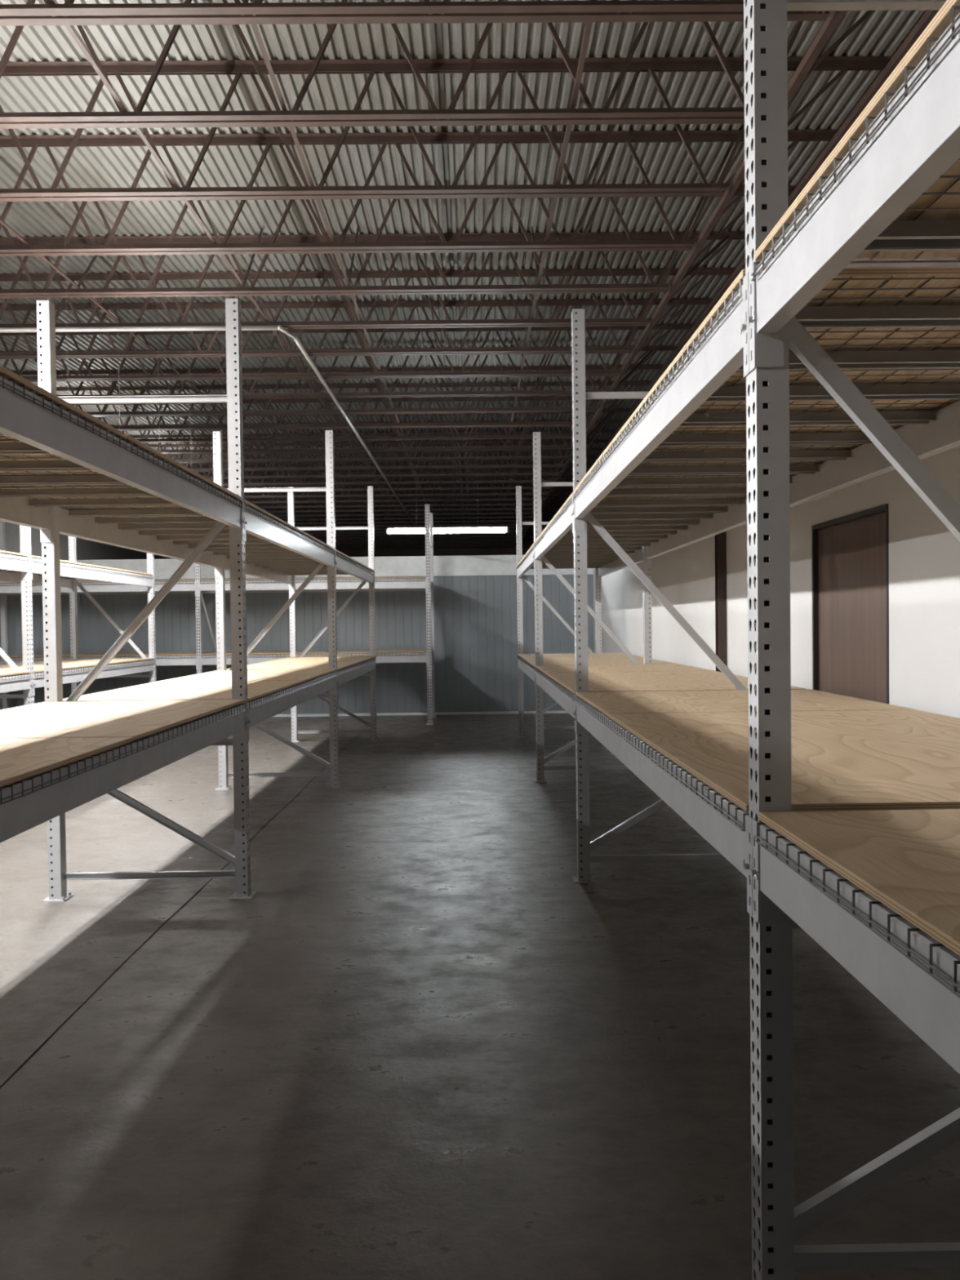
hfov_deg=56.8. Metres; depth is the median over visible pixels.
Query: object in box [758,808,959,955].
plywood sheet
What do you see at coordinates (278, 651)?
plywood sheet
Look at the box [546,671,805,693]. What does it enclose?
plywood sheet
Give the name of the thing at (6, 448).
deck
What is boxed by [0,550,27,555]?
plywood sheet
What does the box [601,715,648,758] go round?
deck
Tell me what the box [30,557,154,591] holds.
beam
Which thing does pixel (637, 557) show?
beam
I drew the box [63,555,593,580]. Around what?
trim
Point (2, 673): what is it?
plywood sheet
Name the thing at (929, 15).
bridging angle
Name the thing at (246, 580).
plywood sheet
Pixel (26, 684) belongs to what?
beam
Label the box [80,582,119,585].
deck
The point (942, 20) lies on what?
plywood sheet
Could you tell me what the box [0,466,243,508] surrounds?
deck
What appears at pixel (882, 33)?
ceiling
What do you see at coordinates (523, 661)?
deck
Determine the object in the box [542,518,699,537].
deck
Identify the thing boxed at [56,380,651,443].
joist
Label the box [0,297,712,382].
joist
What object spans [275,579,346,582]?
deck
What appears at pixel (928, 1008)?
beam
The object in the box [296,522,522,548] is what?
joist
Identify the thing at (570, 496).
plywood sheet
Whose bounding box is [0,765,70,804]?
deck
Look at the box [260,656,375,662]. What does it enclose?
plywood sheet
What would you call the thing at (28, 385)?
plywood sheet
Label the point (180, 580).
plywood sheet
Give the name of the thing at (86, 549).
wall
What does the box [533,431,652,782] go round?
frame
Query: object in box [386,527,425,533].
strip light
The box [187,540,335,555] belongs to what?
deck
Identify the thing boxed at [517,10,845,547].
bridging angle
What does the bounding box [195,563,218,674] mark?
frame
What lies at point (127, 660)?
plywood sheet
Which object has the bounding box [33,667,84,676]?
deck
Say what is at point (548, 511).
joist
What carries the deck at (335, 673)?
on the beam at (255, 715)
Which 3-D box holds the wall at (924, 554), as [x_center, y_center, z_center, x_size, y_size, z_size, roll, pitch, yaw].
[2.275,0.083,5.223,0.140,2.930,22.400,-1,1,-1]
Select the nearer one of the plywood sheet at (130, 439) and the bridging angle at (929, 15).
the plywood sheet at (130, 439)
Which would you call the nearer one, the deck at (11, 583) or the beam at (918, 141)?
the beam at (918, 141)
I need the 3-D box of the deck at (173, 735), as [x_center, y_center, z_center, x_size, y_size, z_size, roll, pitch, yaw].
[-2.037,0.448,3.643,1.250,0.049,1.190,-1,1,-1]
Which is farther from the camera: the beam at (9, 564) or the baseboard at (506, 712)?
the baseboard at (506, 712)
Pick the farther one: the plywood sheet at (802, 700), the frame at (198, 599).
the frame at (198, 599)
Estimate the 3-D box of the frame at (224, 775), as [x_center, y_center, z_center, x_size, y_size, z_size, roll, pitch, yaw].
[-2.094,-0.303,9.136,1.280,3.666,0.124,-1,1,-1]
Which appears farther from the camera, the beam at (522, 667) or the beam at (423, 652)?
the beam at (423, 652)
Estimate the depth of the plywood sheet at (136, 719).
4.45 m
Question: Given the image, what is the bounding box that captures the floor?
[0,713,959,1279]
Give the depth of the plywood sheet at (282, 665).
9.99 m
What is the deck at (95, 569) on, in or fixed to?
on the beam at (35, 567)
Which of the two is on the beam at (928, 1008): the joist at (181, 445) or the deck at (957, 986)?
the deck at (957, 986)
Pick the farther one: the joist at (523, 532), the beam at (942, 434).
the joist at (523, 532)
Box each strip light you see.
[64,218,119,418]
[156,300,191,467]
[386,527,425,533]
[432,519,507,533]
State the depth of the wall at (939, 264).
8.03 m
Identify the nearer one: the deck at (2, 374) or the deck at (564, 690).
the deck at (2, 374)
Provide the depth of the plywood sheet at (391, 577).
14.77 m
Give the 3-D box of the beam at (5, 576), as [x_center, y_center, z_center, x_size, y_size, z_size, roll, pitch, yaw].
[-5.995,-0.778,11.257,0.076,0.236,3.666,-1,1,-1]
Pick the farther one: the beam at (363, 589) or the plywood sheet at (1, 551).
the beam at (363, 589)
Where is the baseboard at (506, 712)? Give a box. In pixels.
[272,711,568,716]
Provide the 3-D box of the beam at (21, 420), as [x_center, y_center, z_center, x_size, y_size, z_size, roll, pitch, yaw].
[-1.464,-0.694,3.628,0.076,0.236,3.666,-1,1,-1]
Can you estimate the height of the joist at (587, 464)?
1.179 m
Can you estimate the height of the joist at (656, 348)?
1.179 m
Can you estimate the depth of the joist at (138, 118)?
6.94 m
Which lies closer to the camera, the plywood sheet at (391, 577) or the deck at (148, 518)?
the deck at (148, 518)
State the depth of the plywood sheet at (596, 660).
10.30 m
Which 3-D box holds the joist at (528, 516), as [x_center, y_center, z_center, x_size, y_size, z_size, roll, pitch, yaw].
[-6.365,-5.067,33.288,19.780,1.179,0.162,-1,1,-1]
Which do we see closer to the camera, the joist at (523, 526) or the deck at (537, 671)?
the deck at (537, 671)
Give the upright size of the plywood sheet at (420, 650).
0.018 m
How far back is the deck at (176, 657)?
14.75 m
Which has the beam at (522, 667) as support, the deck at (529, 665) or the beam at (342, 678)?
the deck at (529, 665)
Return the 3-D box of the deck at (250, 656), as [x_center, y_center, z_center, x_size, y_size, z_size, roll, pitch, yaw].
[-4.012,0.259,15.382,1.243,0.049,1.250,-1,1,-1]
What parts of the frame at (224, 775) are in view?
plate, plate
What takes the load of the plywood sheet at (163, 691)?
on the deck at (276, 692)
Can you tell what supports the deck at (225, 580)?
on the beam at (421, 583)
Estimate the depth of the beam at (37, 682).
11.33 m
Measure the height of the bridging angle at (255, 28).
1.122 m
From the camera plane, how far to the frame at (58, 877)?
5.45 m
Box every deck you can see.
[0,373,62,417]
[0,404,177,475]
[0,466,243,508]
[0,553,28,560]
[0,565,120,574]
[0,673,31,681]
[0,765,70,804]
[1,657,44,660]
[5,582,39,586]
[31,557,81,568]
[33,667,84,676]
[38,571,152,578]
[58,503,287,530]
[63,656,124,659]
[67,725,182,777]
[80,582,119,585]
[82,663,123,671]
[117,659,155,666]
[120,654,203,658]
[137,525,315,544]
[154,581,189,584]
[180,703,246,734]
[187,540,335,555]
[200,580,271,583]
[203,653,277,657]
[226,551,351,564]
[244,688,288,709]
[254,560,364,569]
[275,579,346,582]
[276,567,374,575]
[277,653,351,657]
[287,678,316,693]
[315,671,337,683]
[337,665,354,675]
[350,578,417,582]
[351,652,426,656]
[353,661,365,669]
[364,657,376,664]
[515,561,608,568]
[520,554,620,564]
[521,658,528,666]
[525,545,641,557]
[527,662,535,671]
[533,533,666,547]
[534,667,545,678]
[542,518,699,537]
[543,674,558,688]
[554,495,746,523]
[555,683,575,701]
[572,459,823,500]
[574,696,604,723]
[599,399,956,467]
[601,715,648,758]
[644,275,959,413]
[647,746,928,831]
[751,4,959,281]
[755,822,959,998]
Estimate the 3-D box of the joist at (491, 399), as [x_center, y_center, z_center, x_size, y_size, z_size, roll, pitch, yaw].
[-6.246,-4.829,20.091,19.780,1.179,0.162,-1,1,-1]
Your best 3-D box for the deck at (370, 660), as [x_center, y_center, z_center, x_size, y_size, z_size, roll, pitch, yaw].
[-2.114,0.294,12.173,1.250,0.049,1.190,-1,1,-1]
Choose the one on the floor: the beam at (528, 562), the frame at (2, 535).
the frame at (2, 535)
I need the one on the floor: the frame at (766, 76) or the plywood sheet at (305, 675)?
the frame at (766, 76)
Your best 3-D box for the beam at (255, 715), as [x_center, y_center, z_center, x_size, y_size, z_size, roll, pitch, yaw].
[-1.483,0.474,7.320,0.076,0.236,3.666,-1,1,-1]
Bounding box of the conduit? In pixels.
[0,324,417,527]
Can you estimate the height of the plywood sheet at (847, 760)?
0.018 m
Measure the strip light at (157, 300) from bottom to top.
1.995 m
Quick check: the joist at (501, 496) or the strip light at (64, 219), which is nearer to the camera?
the strip light at (64, 219)
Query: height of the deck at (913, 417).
0.049 m
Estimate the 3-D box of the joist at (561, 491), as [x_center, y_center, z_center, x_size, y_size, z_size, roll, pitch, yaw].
[-6.376,-5.089,34.488,19.780,1.179,0.162,-1,1,-1]
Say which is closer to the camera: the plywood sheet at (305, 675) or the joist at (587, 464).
the plywood sheet at (305, 675)
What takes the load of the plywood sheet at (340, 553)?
on the deck at (258, 558)
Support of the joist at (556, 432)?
attached to the ceiling
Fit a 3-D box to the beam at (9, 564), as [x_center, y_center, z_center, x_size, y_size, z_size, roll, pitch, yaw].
[-4.790,-0.726,7.598,0.076,0.236,3.666,-1,1,-1]
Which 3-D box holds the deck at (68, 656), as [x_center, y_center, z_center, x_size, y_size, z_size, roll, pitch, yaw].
[-6.597,0.290,15.359,1.243,0.049,1.250,-1,1,-1]
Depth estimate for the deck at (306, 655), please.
14.77 m
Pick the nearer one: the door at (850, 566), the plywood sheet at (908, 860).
the plywood sheet at (908, 860)
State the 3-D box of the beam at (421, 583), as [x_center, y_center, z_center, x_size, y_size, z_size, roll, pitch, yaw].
[-2.776,-0.881,14.786,3.826,0.236,0.076,-1,1,-1]
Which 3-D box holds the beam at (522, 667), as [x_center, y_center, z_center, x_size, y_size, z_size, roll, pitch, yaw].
[0.596,0.380,11.162,0.076,0.236,3.616,-1,1,-1]
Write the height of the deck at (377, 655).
0.049 m
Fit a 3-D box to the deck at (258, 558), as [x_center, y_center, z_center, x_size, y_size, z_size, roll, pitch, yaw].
[-2.107,-0.898,9.768,1.250,0.049,1.190,-1,1,-1]
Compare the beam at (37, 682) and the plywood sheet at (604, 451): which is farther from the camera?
the beam at (37, 682)
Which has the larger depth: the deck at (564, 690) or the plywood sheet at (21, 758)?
the deck at (564, 690)
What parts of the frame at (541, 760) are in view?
plate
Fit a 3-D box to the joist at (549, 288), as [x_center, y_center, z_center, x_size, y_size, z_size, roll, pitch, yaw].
[-6.160,-4.657,10.493,19.780,1.179,0.162,-1,1,-1]
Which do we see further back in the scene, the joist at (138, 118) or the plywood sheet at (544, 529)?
the plywood sheet at (544, 529)
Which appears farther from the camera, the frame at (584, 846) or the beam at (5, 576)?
the beam at (5, 576)
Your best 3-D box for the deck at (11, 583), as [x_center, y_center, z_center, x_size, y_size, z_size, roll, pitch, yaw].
[-7.857,-0.929,15.326,1.243,0.049,1.250,-1,1,-1]
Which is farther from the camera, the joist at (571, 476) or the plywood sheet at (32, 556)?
the joist at (571, 476)
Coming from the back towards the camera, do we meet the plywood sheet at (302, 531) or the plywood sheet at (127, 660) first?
the plywood sheet at (127, 660)
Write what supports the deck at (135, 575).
on the beam at (35, 567)
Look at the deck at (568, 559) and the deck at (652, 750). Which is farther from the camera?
the deck at (568, 559)
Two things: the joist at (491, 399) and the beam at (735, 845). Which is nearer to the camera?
the beam at (735, 845)
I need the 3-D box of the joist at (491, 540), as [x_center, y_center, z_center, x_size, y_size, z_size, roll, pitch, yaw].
[-6.452,-5.240,42.886,19.780,1.179,0.162,-1,1,-1]
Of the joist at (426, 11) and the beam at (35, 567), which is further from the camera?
the beam at (35, 567)
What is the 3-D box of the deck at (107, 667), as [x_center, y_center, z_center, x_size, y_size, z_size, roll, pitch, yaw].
[-5.396,0.350,11.283,1.250,0.049,1.190,-1,1,-1]
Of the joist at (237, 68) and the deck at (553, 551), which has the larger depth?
the deck at (553, 551)
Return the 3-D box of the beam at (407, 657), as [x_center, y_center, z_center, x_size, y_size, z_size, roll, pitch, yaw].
[-2.761,0.354,14.809,3.826,0.236,0.076,-1,1,-1]
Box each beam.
[0,376,244,541]
[0,497,51,542]
[0,553,30,579]
[0,570,73,592]
[0,581,197,595]
[0,655,199,670]
[0,673,32,696]
[0,702,248,842]
[4,591,215,599]
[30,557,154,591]
[32,659,155,695]
[58,507,221,575]
[197,578,428,595]
[198,653,429,670]
[224,555,293,589]
[225,588,426,593]
[243,502,336,573]
[244,671,337,741]
[305,652,426,654]
[335,551,375,588]
[337,658,376,693]
[515,549,534,582]
[516,659,535,683]
[533,495,573,567]
[534,671,575,731]
[572,271,754,531]
[574,695,757,916]
[596,546,642,582]
[644,497,746,565]
[747,13,959,372]
[751,818,959,1074]
[789,400,959,507]
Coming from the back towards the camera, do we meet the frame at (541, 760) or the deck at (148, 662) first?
the deck at (148, 662)
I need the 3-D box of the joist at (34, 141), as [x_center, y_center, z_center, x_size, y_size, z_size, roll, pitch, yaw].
[-6.149,-4.635,9.293,19.780,1.179,0.162,-1,1,-1]
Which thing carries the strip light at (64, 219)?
hanging from the joist at (34, 141)
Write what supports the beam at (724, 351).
attached to the frame at (766, 76)
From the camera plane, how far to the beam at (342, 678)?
10.62 m
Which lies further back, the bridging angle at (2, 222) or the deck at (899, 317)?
the bridging angle at (2, 222)
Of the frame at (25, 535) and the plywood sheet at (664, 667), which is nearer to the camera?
the plywood sheet at (664, 667)
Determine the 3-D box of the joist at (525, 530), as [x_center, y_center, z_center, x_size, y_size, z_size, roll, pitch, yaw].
[-6.408,-5.154,38.087,19.780,1.179,0.162,-1,1,-1]
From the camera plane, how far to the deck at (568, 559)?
11.12 m
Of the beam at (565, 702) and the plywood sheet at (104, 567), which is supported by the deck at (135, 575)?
the plywood sheet at (104, 567)
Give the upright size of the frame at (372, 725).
3.666 m
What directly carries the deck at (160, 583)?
on the beam at (191, 585)
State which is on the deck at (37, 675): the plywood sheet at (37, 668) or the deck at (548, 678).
the plywood sheet at (37, 668)
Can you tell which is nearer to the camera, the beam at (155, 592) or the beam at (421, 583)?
the beam at (421, 583)
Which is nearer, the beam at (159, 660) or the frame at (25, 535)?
the frame at (25, 535)
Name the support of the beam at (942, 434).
attached to the frame at (766, 76)
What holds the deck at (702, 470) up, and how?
on the beam at (724, 351)
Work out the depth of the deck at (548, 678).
7.52 m
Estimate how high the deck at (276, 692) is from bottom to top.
0.049 m
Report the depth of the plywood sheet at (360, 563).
11.79 m
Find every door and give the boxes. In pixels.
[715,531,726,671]
[811,503,888,703]
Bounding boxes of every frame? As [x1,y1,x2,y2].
[0,520,8,709]
[0,524,34,705]
[36,298,256,902]
[68,535,156,693]
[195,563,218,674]
[213,430,342,790]
[287,485,378,742]
[425,504,436,724]
[515,485,601,737]
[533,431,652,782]
[571,308,756,883]
[743,0,959,1279]
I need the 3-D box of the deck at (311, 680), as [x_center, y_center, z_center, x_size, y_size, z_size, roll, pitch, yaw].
[-2.070,0.382,7.313,1.250,0.049,1.190,-1,1,-1]
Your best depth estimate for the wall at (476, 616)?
16.39 m
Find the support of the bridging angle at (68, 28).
attached to the joist at (525, 530)
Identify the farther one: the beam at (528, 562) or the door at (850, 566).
the beam at (528, 562)
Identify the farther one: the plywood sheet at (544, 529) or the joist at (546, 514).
the joist at (546, 514)
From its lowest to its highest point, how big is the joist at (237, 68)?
1.179 m
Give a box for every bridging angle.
[0,218,381,546]
[47,0,419,546]
[242,0,443,543]
[487,0,596,545]
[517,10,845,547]
[542,9,939,531]
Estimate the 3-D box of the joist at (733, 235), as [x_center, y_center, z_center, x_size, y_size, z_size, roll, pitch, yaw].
[-6.171,-4.678,11.693,19.780,1.179,0.162,-1,1,-1]
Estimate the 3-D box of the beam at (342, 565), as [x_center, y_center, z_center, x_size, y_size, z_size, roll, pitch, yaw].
[-1.531,-0.827,10.966,0.076,0.236,3.666,-1,1,-1]
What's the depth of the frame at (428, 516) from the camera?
14.83 m
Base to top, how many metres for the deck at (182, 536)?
0.049 m
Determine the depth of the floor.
3.54 m
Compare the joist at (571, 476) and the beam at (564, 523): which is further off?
the joist at (571, 476)
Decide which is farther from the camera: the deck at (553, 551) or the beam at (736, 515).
the deck at (553, 551)
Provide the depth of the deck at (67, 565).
10.27 m
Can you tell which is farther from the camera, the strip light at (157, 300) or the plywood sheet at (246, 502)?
the strip light at (157, 300)
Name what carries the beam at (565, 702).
attached to the frame at (584, 846)
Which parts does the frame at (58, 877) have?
plate, plate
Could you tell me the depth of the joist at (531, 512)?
32.11 m
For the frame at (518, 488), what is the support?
on the floor
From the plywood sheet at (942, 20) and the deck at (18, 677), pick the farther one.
the deck at (18, 677)
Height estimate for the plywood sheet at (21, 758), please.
0.018 m
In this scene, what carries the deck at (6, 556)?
on the beam at (9, 564)
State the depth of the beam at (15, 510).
5.15 m
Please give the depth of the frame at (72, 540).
13.08 m
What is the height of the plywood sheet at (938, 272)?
0.018 m
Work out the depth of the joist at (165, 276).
12.91 m
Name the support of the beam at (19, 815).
attached to the frame
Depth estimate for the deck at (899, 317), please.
2.69 m
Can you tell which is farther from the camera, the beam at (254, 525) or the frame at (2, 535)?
the frame at (2, 535)
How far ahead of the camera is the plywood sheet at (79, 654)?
15.26 m
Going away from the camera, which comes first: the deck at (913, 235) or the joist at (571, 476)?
the deck at (913, 235)
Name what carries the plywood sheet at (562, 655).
on the deck
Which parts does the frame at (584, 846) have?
plate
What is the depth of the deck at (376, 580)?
14.76 m
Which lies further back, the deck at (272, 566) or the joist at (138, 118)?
the deck at (272, 566)
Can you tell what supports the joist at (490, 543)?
attached to the ceiling
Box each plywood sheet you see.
[0,364,127,439]
[0,434,241,500]
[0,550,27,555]
[0,581,81,583]
[0,653,106,657]
[0,663,97,672]
[0,671,30,675]
[0,699,244,740]
[0,737,133,786]
[15,657,154,664]
[31,555,102,567]
[62,680,302,702]
[64,499,301,532]
[81,579,195,582]
[83,652,213,656]
[99,566,152,575]
[154,669,336,682]
[200,578,306,581]
[201,650,323,654]
[226,661,359,670]
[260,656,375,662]
[301,530,334,550]
[312,577,426,580]
[314,648,426,653]
[335,549,358,563]
[358,561,373,571]
[517,653,638,658]
[523,656,675,666]
[533,528,544,543]
[535,663,714,674]
[544,492,746,530]
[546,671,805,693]
[573,448,827,492]
[576,688,914,716]
[605,266,959,452]
[608,709,959,811]
[755,0,959,259]
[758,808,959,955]
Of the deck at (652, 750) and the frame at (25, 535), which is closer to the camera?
the deck at (652, 750)
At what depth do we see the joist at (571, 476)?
30.90 m
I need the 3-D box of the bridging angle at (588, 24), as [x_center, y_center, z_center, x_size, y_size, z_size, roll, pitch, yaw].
[0.551,-5.061,25.869,0.036,1.122,40.500,-1,1,-1]
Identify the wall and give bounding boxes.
[0,574,594,714]
[4,521,167,559]
[167,525,544,559]
[566,9,959,644]
[593,445,959,718]
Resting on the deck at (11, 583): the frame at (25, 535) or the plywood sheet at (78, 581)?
the plywood sheet at (78, 581)
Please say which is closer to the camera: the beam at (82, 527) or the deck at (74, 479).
the deck at (74, 479)
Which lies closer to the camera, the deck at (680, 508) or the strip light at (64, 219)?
the deck at (680, 508)
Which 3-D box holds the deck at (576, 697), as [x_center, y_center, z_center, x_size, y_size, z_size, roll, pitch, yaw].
[1.235,0.382,5.102,1.250,0.049,1.173,-1,1,-1]
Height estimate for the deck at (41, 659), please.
0.049 m
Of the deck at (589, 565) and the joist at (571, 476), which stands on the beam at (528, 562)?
the deck at (589, 565)
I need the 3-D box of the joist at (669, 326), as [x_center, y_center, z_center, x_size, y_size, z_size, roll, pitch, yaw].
[-6.203,-4.743,15.292,19.780,1.179,0.162,-1,1,-1]
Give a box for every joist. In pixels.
[0,0,831,26]
[0,0,874,128]
[0,55,890,201]
[0,128,836,256]
[0,186,795,297]
[0,231,745,328]
[0,267,734,359]
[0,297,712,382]
[0,323,693,399]
[0,345,677,417]
[10,364,663,431]
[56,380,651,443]
[73,395,623,453]
[108,408,631,463]
[109,419,622,471]
[128,430,614,479]
[145,439,608,486]
[164,448,601,493]
[186,462,591,503]
[198,455,595,498]
[199,469,573,508]
[210,475,573,513]
[244,490,569,524]
[244,495,566,527]
[246,480,573,517]
[248,486,573,520]
[253,499,564,531]
[265,506,558,537]
[271,510,555,539]
[276,503,560,533]
[279,513,553,542]
[284,516,551,543]
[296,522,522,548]
[308,520,548,546]
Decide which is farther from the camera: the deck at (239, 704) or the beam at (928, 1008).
the deck at (239, 704)
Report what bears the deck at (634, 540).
on the beam at (564, 523)
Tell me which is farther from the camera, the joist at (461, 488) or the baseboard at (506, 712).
the joist at (461, 488)
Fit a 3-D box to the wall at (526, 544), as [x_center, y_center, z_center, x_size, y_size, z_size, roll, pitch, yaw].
[-6.494,-2.504,47.006,20.300,6.800,0.200,-1,1,-1]
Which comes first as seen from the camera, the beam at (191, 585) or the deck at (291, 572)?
the deck at (291, 572)
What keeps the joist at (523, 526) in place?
attached to the ceiling
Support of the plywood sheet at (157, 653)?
on the deck at (176, 657)
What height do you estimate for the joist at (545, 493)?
1.179 m
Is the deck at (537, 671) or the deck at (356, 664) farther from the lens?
the deck at (356, 664)
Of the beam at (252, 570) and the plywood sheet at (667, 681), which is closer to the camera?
the plywood sheet at (667, 681)
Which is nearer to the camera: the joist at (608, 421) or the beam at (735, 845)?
the beam at (735, 845)
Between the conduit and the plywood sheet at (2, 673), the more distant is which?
the conduit
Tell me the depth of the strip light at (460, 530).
17.27 m
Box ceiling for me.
[0,0,926,528]
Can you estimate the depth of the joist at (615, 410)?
21.32 m
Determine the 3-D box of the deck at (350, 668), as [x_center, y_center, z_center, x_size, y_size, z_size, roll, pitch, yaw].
[-2.092,0.337,9.791,1.250,0.049,1.190,-1,1,-1]

